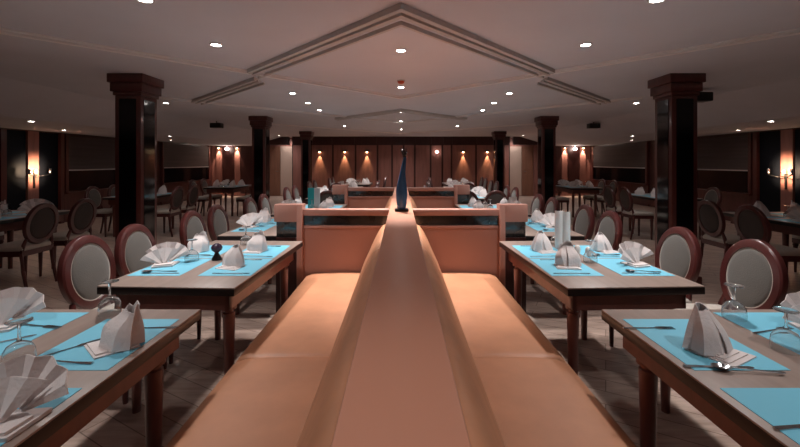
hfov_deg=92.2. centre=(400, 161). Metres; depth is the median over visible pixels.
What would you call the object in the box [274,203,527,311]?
partition
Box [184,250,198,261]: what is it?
bowl
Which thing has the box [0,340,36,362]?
bowl
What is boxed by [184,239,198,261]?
goblet
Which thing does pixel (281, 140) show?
trim
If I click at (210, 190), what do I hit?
dining table
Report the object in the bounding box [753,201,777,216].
napkin
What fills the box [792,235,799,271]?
dining chair
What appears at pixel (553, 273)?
knife
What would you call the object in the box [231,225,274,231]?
placemat
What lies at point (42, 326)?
fork
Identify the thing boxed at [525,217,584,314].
dining table
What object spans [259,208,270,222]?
napkin
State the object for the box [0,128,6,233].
trim
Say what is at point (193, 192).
dining chair
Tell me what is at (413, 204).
banquette
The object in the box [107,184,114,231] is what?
dining chair
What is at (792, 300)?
napkin
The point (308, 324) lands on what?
seat cushion
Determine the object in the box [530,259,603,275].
placemat
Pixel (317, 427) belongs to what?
cushion
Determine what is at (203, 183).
dining chair
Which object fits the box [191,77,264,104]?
trim
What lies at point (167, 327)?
knife
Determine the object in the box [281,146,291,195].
trim
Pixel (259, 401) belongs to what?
seat cushion
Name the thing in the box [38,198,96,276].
dining chair
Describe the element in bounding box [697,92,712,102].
ceiling speaker
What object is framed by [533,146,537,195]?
trim
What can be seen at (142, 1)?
recessed light
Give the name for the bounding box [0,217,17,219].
placemat
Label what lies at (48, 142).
trim
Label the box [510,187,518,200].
dining chair
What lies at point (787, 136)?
trim
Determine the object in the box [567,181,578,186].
napkin
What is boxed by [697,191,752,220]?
trim
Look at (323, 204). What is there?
napkin
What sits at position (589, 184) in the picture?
napkin
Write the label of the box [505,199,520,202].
napkin
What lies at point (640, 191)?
napkin
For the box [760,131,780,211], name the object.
trim
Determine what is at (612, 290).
dining table
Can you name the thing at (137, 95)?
column
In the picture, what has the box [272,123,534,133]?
trim
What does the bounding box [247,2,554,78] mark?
trim
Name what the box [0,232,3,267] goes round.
dining chair
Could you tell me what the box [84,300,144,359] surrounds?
napkin
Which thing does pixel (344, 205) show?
dining table
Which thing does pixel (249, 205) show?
dining chair
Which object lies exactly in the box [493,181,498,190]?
dining chair
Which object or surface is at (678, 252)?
dining chair
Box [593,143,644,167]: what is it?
blind
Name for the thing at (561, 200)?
dining chair
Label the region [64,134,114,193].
window
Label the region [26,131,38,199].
trim
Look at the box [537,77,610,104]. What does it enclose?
trim
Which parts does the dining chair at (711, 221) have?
leg, panel, frame, seat frame, seat, leg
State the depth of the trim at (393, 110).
7.90 m
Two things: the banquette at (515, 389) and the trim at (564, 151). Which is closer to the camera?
the banquette at (515, 389)
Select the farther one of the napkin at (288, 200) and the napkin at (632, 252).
the napkin at (288, 200)
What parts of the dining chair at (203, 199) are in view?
seat frame, seat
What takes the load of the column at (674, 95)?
on the floor
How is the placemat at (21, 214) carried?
on the dining table at (9, 225)
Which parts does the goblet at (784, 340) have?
stem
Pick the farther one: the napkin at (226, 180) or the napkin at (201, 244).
the napkin at (226, 180)
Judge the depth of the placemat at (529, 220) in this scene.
4.00 m
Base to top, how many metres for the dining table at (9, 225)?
0.750 m
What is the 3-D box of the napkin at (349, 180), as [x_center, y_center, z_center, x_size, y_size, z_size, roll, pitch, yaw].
[-1.489,0.566,11.474,0.331,0.167,0.182,0,0,-15]
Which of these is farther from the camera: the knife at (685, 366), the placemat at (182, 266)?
the placemat at (182, 266)
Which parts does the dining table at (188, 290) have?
leg, leg, leg, leg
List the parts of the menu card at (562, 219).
panel, panel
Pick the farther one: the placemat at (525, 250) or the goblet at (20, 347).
the placemat at (525, 250)
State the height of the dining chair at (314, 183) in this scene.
0.941 m
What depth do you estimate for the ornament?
3.12 m
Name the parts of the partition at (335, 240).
panel, glass, post, panel, rail, rail, rail, rail, panel, post, glass, panel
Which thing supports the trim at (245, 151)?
attached to the wall at (213, 147)
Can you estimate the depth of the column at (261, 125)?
8.40 m
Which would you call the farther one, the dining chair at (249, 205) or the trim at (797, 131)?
the trim at (797, 131)
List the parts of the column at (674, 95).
glass panel, glass panel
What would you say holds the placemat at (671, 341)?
on the dining table at (701, 389)
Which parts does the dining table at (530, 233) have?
leg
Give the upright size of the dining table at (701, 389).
0.750 m
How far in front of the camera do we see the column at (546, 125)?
8.40 m
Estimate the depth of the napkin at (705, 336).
1.29 m
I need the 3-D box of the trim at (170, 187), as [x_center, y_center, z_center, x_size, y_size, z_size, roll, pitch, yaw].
[-7.780,1.060,14.025,0.040,0.640,3.090,0,0,0]
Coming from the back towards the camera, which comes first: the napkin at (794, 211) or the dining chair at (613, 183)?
the dining chair at (613, 183)
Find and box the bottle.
[396,157,406,208]
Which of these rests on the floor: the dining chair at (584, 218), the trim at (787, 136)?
the dining chair at (584, 218)
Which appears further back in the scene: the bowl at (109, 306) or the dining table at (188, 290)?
the dining table at (188, 290)
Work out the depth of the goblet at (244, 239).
3.01 m
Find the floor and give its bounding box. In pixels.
[0,196,799,446]
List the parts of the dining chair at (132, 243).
frame, leg, leg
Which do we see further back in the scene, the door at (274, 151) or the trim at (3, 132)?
the door at (274, 151)
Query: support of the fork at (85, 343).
on the placemat at (93, 333)
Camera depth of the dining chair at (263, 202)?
5.53 m
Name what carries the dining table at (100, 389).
on the floor
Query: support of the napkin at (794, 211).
on the placemat at (787, 220)
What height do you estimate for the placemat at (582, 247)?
0.002 m
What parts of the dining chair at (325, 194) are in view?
frame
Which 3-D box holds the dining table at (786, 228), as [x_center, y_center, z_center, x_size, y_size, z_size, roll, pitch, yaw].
[4.580,1.025,4.430,0.790,0.750,1.180,0,0,0]
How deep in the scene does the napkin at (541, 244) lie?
2.78 m
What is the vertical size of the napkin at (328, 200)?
0.145 m
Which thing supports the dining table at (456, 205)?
on the floor
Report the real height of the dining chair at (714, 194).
0.941 m
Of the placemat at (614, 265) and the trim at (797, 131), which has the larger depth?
the trim at (797, 131)
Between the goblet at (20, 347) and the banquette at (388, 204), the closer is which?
the goblet at (20, 347)
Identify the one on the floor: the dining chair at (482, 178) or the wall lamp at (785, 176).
the dining chair at (482, 178)
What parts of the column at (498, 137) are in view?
glass panel, glass panel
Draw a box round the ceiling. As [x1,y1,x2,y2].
[0,0,799,145]
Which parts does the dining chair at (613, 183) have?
frame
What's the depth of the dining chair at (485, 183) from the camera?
11.31 m
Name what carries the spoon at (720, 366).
on the dining table at (701, 389)
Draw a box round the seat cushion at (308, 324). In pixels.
[236,273,359,362]
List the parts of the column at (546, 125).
glass panel, glass panel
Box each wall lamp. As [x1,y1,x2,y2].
[27,168,51,187]
[767,169,793,188]
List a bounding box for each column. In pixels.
[107,73,163,278]
[248,116,272,211]
[299,131,313,203]
[491,131,506,191]
[534,116,558,211]
[648,73,705,284]
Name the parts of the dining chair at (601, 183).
seat, frame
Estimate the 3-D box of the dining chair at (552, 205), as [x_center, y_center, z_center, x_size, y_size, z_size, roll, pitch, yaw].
[1.795,0.932,5.060,0.460,0.941,0.430,0,0,0]
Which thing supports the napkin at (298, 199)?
on the placemat
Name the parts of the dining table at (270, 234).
leg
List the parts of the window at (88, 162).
frame, sill, blind rail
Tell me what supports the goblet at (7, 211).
on the dining table at (9, 225)
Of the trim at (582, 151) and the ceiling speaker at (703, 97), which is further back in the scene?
the trim at (582, 151)
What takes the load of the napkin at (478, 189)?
on the placemat
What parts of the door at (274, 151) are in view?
panel, panel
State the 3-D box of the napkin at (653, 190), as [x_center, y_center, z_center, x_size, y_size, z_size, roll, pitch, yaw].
[4.736,0.555,7.121,0.230,0.186,0.194,0,0,19]
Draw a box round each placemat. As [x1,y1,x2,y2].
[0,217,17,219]
[0,312,88,355]
[0,388,81,446]
[8,211,58,215]
[38,319,178,370]
[127,259,210,275]
[180,245,233,257]
[198,259,271,275]
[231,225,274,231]
[242,245,289,257]
[256,219,275,224]
[512,245,557,257]
[526,219,544,224]
[527,225,570,231]
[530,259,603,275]
[573,245,621,257]
[597,259,674,275]
[623,319,790,370]
[713,312,799,339]
[720,388,799,444]
[774,219,799,222]
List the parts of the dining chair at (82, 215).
leg, seat frame, leg, seat, frame, panel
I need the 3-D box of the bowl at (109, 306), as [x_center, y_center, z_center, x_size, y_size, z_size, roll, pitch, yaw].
[-1.250,0.613,1.652,0.085,0.074,0.085,0,0,0]
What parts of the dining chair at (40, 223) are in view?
leg, seat, leg, seat frame, frame, panel, leg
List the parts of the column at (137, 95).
glass panel, glass panel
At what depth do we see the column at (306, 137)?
12.55 m
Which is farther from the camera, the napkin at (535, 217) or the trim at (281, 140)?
the trim at (281, 140)
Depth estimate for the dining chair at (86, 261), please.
2.36 m
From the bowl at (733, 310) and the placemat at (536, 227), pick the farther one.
the placemat at (536, 227)
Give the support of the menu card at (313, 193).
on the dining table at (344, 205)
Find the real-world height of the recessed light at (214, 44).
0.010 m
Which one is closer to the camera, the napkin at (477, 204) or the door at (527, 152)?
the napkin at (477, 204)
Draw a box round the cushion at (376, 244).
[347,224,385,307]
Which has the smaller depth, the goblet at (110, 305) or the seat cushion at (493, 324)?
the goblet at (110, 305)
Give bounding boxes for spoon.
[56,360,93,363]
[142,270,177,272]
[625,269,660,271]
[710,363,785,373]
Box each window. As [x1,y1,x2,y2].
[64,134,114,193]
[160,142,210,184]
[591,142,648,185]
[653,133,752,195]
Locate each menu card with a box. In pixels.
[308,188,319,207]
[555,211,569,248]
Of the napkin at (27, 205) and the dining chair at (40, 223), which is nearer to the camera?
the dining chair at (40, 223)
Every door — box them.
[270,147,279,195]
[522,147,532,195]
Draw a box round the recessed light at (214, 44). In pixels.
[210,42,222,46]
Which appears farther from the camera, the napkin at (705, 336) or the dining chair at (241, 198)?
the dining chair at (241, 198)
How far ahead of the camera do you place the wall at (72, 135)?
12.38 m
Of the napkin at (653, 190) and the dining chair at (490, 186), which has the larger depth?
the dining chair at (490, 186)
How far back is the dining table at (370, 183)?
11.12 m
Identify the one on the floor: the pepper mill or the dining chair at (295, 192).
the dining chair at (295, 192)
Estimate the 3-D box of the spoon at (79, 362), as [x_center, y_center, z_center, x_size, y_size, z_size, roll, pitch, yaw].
[-1.090,0.643,1.240,0.200,0.010,0.038,0,0,2]
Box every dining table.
[0,210,69,268]
[0,309,199,446]
[97,240,302,413]
[102,192,173,236]
[203,185,250,215]
[217,217,276,314]
[270,204,346,216]
[344,182,372,186]
[455,204,531,216]
[499,240,704,413]
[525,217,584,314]
[556,185,602,216]
[602,309,799,446]
[629,193,702,230]
[723,212,799,271]
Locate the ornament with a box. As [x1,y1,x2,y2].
[395,148,408,211]
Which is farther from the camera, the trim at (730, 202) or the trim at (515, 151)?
the trim at (515, 151)
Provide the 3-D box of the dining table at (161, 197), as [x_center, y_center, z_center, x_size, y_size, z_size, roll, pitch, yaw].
[-5.080,1.025,7.650,0.790,0.750,1.180,0,0,0]
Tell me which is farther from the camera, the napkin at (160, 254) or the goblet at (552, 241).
the goblet at (552, 241)
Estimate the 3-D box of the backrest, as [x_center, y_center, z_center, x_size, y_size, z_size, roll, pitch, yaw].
[0.224,0.732,1.260,0.243,0.416,2.280,0,0,0]
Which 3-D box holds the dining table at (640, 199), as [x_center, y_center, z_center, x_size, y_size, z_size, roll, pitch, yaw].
[4.950,1.025,7.400,0.790,0.750,1.180,0,0,0]
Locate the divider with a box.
[331,187,470,446]
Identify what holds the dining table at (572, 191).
on the floor
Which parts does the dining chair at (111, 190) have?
leg, frame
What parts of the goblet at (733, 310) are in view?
stem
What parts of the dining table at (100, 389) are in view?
leg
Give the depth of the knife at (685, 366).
1.22 m
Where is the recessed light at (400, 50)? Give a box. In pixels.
[395,48,406,52]
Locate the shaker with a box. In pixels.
[574,245,580,253]
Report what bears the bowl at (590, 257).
on the goblet at (589, 256)
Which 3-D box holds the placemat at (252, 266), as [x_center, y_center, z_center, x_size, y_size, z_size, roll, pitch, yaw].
[-1.010,0.649,2.390,0.300,0.002,0.390,0,0,0]
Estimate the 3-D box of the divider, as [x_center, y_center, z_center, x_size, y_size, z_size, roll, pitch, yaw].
[0.000,0.900,3.140,0.200,1.000,6.080,0,0,0]
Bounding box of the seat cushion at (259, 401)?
[165,357,328,446]
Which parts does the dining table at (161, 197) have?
leg, leg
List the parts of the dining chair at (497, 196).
panel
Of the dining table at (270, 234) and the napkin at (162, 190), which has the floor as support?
the dining table at (270, 234)
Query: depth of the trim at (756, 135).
8.35 m
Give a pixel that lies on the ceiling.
(59, 87)
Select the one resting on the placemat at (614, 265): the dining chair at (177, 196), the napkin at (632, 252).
the napkin at (632, 252)
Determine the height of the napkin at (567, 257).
0.152 m
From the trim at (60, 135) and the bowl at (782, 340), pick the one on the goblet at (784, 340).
the bowl at (782, 340)
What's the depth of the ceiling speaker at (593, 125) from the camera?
9.41 m
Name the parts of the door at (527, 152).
panel, panel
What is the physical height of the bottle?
0.422 m
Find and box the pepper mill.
[211,243,222,260]
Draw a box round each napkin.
[0,200,6,209]
[0,287,45,332]
[0,354,68,442]
[17,199,53,213]
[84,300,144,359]
[140,242,188,268]
[157,185,166,193]
[187,231,209,252]
[212,179,219,186]
[215,244,245,270]
[221,179,228,185]
[227,180,235,186]
[236,213,263,227]
[237,179,244,185]
[243,230,267,253]
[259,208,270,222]
[281,199,297,202]
[295,197,301,203]
[318,200,328,207]
[325,197,334,206]
[346,178,355,183]
[349,180,356,186]
[448,181,460,186]
[468,197,475,207]
[471,186,482,194]
[473,200,483,207]
[478,188,486,196]
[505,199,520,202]
[530,209,542,222]
[530,230,556,253]
[539,213,554,227]
[554,240,581,269]
[558,179,568,185]
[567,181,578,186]
[586,181,593,186]
[591,232,618,253]
[618,241,653,267]
[632,187,644,194]
[650,188,654,196]
[682,302,756,366]
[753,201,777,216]
[780,291,799,329]
[786,205,799,221]
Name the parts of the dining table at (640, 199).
leg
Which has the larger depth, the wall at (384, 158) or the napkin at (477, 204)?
the wall at (384, 158)
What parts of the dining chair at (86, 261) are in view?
leg, frame, leg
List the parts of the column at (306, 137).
glass panel, glass panel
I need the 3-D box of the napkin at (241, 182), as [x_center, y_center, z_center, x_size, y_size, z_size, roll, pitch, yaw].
[-4.407,0.564,10.619,0.218,0.170,0.193,0,0,-2]
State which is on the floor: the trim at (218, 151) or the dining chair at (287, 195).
the dining chair at (287, 195)
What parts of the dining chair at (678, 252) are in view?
leg, frame, leg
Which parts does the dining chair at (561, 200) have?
seat, seat frame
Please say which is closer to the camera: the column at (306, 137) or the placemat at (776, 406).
the placemat at (776, 406)
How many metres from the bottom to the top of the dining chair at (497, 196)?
0.941 m
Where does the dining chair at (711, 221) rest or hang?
on the floor
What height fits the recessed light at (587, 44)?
0.010 m
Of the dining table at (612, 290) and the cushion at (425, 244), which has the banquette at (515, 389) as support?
the cushion at (425, 244)
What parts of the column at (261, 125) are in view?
glass panel, glass panel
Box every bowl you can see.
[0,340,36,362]
[2,209,11,215]
[97,296,121,316]
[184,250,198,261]
[240,235,250,244]
[550,235,554,244]
[583,251,597,263]
[721,300,747,321]
[769,328,799,355]
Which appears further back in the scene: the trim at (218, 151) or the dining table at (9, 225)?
the trim at (218, 151)
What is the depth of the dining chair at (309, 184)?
9.25 m
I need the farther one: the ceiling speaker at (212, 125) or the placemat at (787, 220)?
the ceiling speaker at (212, 125)
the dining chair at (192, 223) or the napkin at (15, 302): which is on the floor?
the dining chair at (192, 223)
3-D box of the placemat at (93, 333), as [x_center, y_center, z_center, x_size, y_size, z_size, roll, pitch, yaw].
[-1.065,0.649,1.395,0.300,0.002,0.390,0,0,0]
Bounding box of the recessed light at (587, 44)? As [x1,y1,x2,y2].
[579,42,591,46]
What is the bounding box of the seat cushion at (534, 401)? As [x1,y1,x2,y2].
[473,357,636,446]
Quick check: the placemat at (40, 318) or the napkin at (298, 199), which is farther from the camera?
the napkin at (298, 199)
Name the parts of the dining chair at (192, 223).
frame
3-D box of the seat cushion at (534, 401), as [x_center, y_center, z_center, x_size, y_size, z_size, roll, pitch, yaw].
[0.471,1.015,1.000,0.722,0.146,1.760,0,0,0]
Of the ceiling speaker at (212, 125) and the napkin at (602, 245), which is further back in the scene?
the ceiling speaker at (212, 125)
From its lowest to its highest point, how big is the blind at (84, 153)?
0.780 m
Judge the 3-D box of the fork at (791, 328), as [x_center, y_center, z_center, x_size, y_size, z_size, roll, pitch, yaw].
[1.429,0.647,1.480,0.198,0.003,0.024,0,0,-15]
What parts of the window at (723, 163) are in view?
sill, blind rail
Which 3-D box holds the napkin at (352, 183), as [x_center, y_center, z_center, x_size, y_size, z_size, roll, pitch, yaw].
[-1.155,0.551,9.340,0.227,0.199,0.196,0,0,-37]
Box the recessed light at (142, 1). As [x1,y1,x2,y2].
[137,0,154,3]
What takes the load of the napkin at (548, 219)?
on the placemat at (536, 227)
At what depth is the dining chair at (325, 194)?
6.29 m
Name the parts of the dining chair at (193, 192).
seat, seat frame, frame, panel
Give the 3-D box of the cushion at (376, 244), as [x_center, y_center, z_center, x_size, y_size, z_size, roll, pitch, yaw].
[-0.224,0.732,2.852,0.243,0.416,0.903,0,0,0]
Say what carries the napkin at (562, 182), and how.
on the placemat
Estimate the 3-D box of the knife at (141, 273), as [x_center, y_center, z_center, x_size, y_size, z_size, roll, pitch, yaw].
[-1.399,0.647,2.235,0.217,0.003,0.015,0,0,-1]
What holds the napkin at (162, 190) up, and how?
on the placemat
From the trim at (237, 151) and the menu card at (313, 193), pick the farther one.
the trim at (237, 151)
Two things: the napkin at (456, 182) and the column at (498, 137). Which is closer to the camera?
the napkin at (456, 182)
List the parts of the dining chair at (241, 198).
seat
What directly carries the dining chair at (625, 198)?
on the floor
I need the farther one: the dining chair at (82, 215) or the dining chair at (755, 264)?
the dining chair at (82, 215)
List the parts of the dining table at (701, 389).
leg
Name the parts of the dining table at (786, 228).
leg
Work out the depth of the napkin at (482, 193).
7.13 m
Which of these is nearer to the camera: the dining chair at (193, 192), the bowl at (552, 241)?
the bowl at (552, 241)
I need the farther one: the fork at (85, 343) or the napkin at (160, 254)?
the napkin at (160, 254)
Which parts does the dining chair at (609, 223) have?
frame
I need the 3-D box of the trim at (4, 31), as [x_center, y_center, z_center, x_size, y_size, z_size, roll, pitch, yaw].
[0.000,-0.996,3.625,9.200,0.048,4.770,0,0,0]
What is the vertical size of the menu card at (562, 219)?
0.285 m
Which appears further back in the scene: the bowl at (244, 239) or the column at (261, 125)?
the column at (261, 125)
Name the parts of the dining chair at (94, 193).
frame, leg, seat frame, seat, leg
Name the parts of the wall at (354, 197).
glass, post, panel, rail, rail, rail, rail, panel, post, glass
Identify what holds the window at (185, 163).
in the wall at (72, 135)
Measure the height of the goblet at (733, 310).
0.140 m
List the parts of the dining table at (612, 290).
leg, leg, leg, leg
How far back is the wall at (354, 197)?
6.12 m
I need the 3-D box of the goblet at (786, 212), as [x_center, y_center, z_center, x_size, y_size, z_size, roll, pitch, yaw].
[4.535,0.580,4.510,0.085,0.140,0.085,0,0,0]
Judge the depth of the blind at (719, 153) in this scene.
9.24 m
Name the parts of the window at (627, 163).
blind rail, sill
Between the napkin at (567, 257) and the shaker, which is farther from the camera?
the shaker
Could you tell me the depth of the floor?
2.87 m
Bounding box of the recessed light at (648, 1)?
[647,0,664,3]
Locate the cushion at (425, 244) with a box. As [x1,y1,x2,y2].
[416,224,454,307]
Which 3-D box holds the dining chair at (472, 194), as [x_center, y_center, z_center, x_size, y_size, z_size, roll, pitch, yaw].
[1.080,0.932,6.505,0.430,0.941,0.460,0,0,0]
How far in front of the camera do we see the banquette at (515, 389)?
1.58 m
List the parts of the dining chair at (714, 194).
frame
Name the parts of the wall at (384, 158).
wood panel, frieze panel, wood panel, frieze panel, wood panel, frieze panel, wood panel, frieze panel, wood panel, frieze panel, wood panel, frieze panel, wood panel, frieze panel, wood panel, frieze panel, wood panel, frieze panel, wood panel, frieze panel, wood panel, frieze panel, wood panel, frieze panel, wood panel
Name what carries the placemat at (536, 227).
on the dining table at (530, 233)
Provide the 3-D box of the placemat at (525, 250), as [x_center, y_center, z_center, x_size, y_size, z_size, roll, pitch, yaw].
[1.010,0.649,2.800,0.300,0.002,0.390,0,0,0]
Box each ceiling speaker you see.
[210,121,223,127]
[587,122,599,128]
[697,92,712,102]
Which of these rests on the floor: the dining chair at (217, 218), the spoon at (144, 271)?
the dining chair at (217, 218)
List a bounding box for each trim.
[0,27,799,98]
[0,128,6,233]
[7,130,25,209]
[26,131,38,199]
[39,132,57,208]
[57,133,63,223]
[64,190,109,221]
[160,96,644,122]
[160,181,208,204]
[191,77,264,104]
[216,146,221,193]
[223,146,233,193]
[235,146,239,193]
[240,146,251,193]
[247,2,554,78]
[270,137,289,144]
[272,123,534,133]
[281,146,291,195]
[335,109,466,120]
[510,146,520,195]
[512,137,537,144]
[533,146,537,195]
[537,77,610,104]
[556,146,561,193]
[562,146,566,193]
[568,146,578,193]
[580,146,585,193]
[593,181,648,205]
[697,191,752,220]
[753,132,759,204]
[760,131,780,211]
[781,129,795,211]
[795,129,799,204]
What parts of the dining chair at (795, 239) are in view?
leg, seat frame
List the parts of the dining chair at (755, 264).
seat, leg, frame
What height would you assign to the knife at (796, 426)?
0.003 m
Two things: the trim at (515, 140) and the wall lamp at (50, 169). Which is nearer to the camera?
the wall lamp at (50, 169)
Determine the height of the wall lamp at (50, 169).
0.410 m
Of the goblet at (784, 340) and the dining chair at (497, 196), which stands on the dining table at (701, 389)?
the goblet at (784, 340)
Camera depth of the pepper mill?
2.54 m
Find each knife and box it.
[0,334,36,342]
[141,273,178,273]
[144,326,178,328]
[212,273,249,273]
[553,273,590,273]
[622,272,659,273]
[683,364,753,369]
[773,424,799,430]
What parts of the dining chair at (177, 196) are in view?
leg, seat, seat frame, leg, frame, panel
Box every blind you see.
[69,136,114,169]
[164,144,207,166]
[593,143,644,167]
[697,135,747,169]
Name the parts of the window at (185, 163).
sill, blind rail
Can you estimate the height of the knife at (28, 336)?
0.003 m
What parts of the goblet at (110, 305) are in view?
stem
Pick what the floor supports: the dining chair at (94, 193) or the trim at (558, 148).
the dining chair at (94, 193)
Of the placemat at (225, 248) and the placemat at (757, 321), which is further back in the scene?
the placemat at (225, 248)
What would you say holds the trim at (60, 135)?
attached to the wall at (72, 135)
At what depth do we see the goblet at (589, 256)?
2.47 m
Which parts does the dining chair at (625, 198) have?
panel, frame, leg, seat frame, seat, leg, leg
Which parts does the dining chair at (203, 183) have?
frame, seat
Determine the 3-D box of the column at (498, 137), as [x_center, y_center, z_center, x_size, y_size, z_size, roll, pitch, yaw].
[3.230,0.200,12.700,0.404,2.400,0.404,0,0,0]
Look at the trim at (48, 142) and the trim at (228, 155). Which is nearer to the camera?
the trim at (48, 142)
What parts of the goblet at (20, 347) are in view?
stem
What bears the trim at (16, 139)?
attached to the wall at (72, 135)
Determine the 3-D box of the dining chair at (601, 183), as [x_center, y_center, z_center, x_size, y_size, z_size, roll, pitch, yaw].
[5.275,0.932,10.480,0.460,0.941,0.430,0,0,0]
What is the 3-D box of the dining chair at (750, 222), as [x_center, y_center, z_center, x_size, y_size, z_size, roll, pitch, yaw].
[3.955,0.932,4.150,0.460,0.941,0.430,0,0,0]
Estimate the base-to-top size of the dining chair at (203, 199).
0.941 m
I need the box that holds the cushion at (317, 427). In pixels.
[296,248,379,446]
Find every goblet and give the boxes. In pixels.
[0,316,36,362]
[2,204,11,215]
[97,279,121,316]
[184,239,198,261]
[240,226,250,244]
[550,226,554,244]
[583,240,597,263]
[721,282,747,321]
[769,306,799,355]
[783,205,791,217]
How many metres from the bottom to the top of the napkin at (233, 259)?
0.129 m
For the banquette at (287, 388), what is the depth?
1.58 m
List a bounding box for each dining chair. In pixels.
[0,203,58,286]
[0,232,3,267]
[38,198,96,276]
[57,235,166,404]
[84,186,111,236]
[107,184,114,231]
[114,224,201,363]
[157,186,183,236]
[169,184,198,231]
[179,210,241,317]
[189,180,212,215]
[200,179,221,212]
[207,204,228,240]
[236,185,251,215]
[243,197,258,214]
[258,194,271,213]
[283,187,291,199]
[292,185,299,199]
[307,181,312,190]
[312,180,317,187]
[320,190,332,203]
[464,183,475,189]
[469,191,478,200]
[479,177,483,186]
[483,178,487,189]
[484,190,507,203]
[487,180,492,193]
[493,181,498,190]
[503,185,509,199]
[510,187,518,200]
[530,194,543,213]
[543,197,558,214]
[556,197,568,211]
[560,210,622,317]
[573,204,594,239]
[583,179,605,212]
[593,180,617,214]
[603,185,634,233]
[609,227,701,346]
[618,187,653,239]
[686,239,788,308]
[697,200,739,257]
[698,187,721,239]
[734,205,799,261]
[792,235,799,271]
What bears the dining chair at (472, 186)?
on the floor
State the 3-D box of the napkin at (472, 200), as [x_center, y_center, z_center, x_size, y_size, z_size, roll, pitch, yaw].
[1.060,0.579,5.558,0.167,0.139,0.148,0,0,-16]
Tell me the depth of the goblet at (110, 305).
1.63 m
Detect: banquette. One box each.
[165,224,385,446]
[385,196,392,208]
[409,196,416,208]
[416,224,636,446]
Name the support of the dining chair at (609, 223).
on the floor
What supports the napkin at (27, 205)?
on the placemat at (21, 214)
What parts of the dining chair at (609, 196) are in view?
panel, frame, seat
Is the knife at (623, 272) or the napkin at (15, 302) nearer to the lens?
the napkin at (15, 302)
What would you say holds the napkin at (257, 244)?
on the placemat at (272, 251)
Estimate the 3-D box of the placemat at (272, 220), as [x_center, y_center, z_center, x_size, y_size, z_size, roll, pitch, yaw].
[-1.440,0.649,4.195,0.300,0.002,0.390,0,0,0]
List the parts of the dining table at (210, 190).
leg, leg, leg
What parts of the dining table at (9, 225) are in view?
leg, leg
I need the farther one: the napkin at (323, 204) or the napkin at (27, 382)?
the napkin at (323, 204)
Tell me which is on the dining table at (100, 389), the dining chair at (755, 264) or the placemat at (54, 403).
the placemat at (54, 403)
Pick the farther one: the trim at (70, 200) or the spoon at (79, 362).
the trim at (70, 200)
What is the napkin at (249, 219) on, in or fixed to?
on the placemat at (261, 227)
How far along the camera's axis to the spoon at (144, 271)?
2.27 m
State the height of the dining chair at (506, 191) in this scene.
0.941 m
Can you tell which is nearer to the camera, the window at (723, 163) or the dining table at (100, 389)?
the dining table at (100, 389)
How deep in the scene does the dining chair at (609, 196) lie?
7.61 m
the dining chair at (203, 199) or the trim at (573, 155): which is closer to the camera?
the dining chair at (203, 199)
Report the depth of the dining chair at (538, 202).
5.52 m
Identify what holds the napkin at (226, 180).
on the placemat
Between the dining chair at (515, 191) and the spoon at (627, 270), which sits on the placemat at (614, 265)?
the spoon at (627, 270)
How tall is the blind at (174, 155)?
0.780 m
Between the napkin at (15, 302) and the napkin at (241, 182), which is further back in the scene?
the napkin at (241, 182)
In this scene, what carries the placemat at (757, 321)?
on the dining table at (701, 389)
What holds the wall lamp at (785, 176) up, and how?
attached to the wall at (651, 143)
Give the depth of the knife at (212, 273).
2.23 m
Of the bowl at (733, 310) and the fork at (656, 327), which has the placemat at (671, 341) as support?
the fork at (656, 327)
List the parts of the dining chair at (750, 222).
panel, frame, seat, seat frame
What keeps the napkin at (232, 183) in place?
on the placemat
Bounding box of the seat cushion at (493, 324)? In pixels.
[442,273,565,362]
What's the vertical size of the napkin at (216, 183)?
0.187 m
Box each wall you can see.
[4,128,211,230]
[212,138,589,195]
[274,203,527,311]
[292,137,509,194]
[332,185,469,207]
[590,128,799,220]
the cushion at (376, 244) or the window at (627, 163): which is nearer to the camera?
the cushion at (376, 244)
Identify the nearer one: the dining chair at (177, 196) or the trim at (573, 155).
the dining chair at (177, 196)
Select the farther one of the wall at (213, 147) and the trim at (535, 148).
the wall at (213, 147)
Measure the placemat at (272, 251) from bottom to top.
0.002 m
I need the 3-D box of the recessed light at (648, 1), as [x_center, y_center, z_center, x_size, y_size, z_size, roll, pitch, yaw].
[1.570,-0.995,2.360,0.104,0.010,0.104,0,0,0]
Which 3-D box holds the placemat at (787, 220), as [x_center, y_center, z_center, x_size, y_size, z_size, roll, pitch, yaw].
[4.365,0.649,4.180,0.300,0.002,0.390,0,0,0]
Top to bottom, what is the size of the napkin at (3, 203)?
0.169 m
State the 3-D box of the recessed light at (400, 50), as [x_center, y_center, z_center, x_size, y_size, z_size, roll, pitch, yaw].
[0.000,-0.995,3.440,0.104,0.010,0.104,0,0,0]
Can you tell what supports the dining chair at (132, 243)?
on the floor
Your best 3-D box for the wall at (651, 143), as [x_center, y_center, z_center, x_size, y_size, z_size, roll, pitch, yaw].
[7.850,0.365,6.650,0.100,2.070,18.500,0,0,0]
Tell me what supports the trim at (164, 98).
attached to the ceiling
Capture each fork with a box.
[23,324,61,328]
[43,338,99,355]
[622,326,675,329]
[752,327,793,333]
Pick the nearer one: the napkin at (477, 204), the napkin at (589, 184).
the napkin at (477, 204)
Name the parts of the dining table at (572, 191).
leg, leg, leg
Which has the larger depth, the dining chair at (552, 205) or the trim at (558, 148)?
the trim at (558, 148)

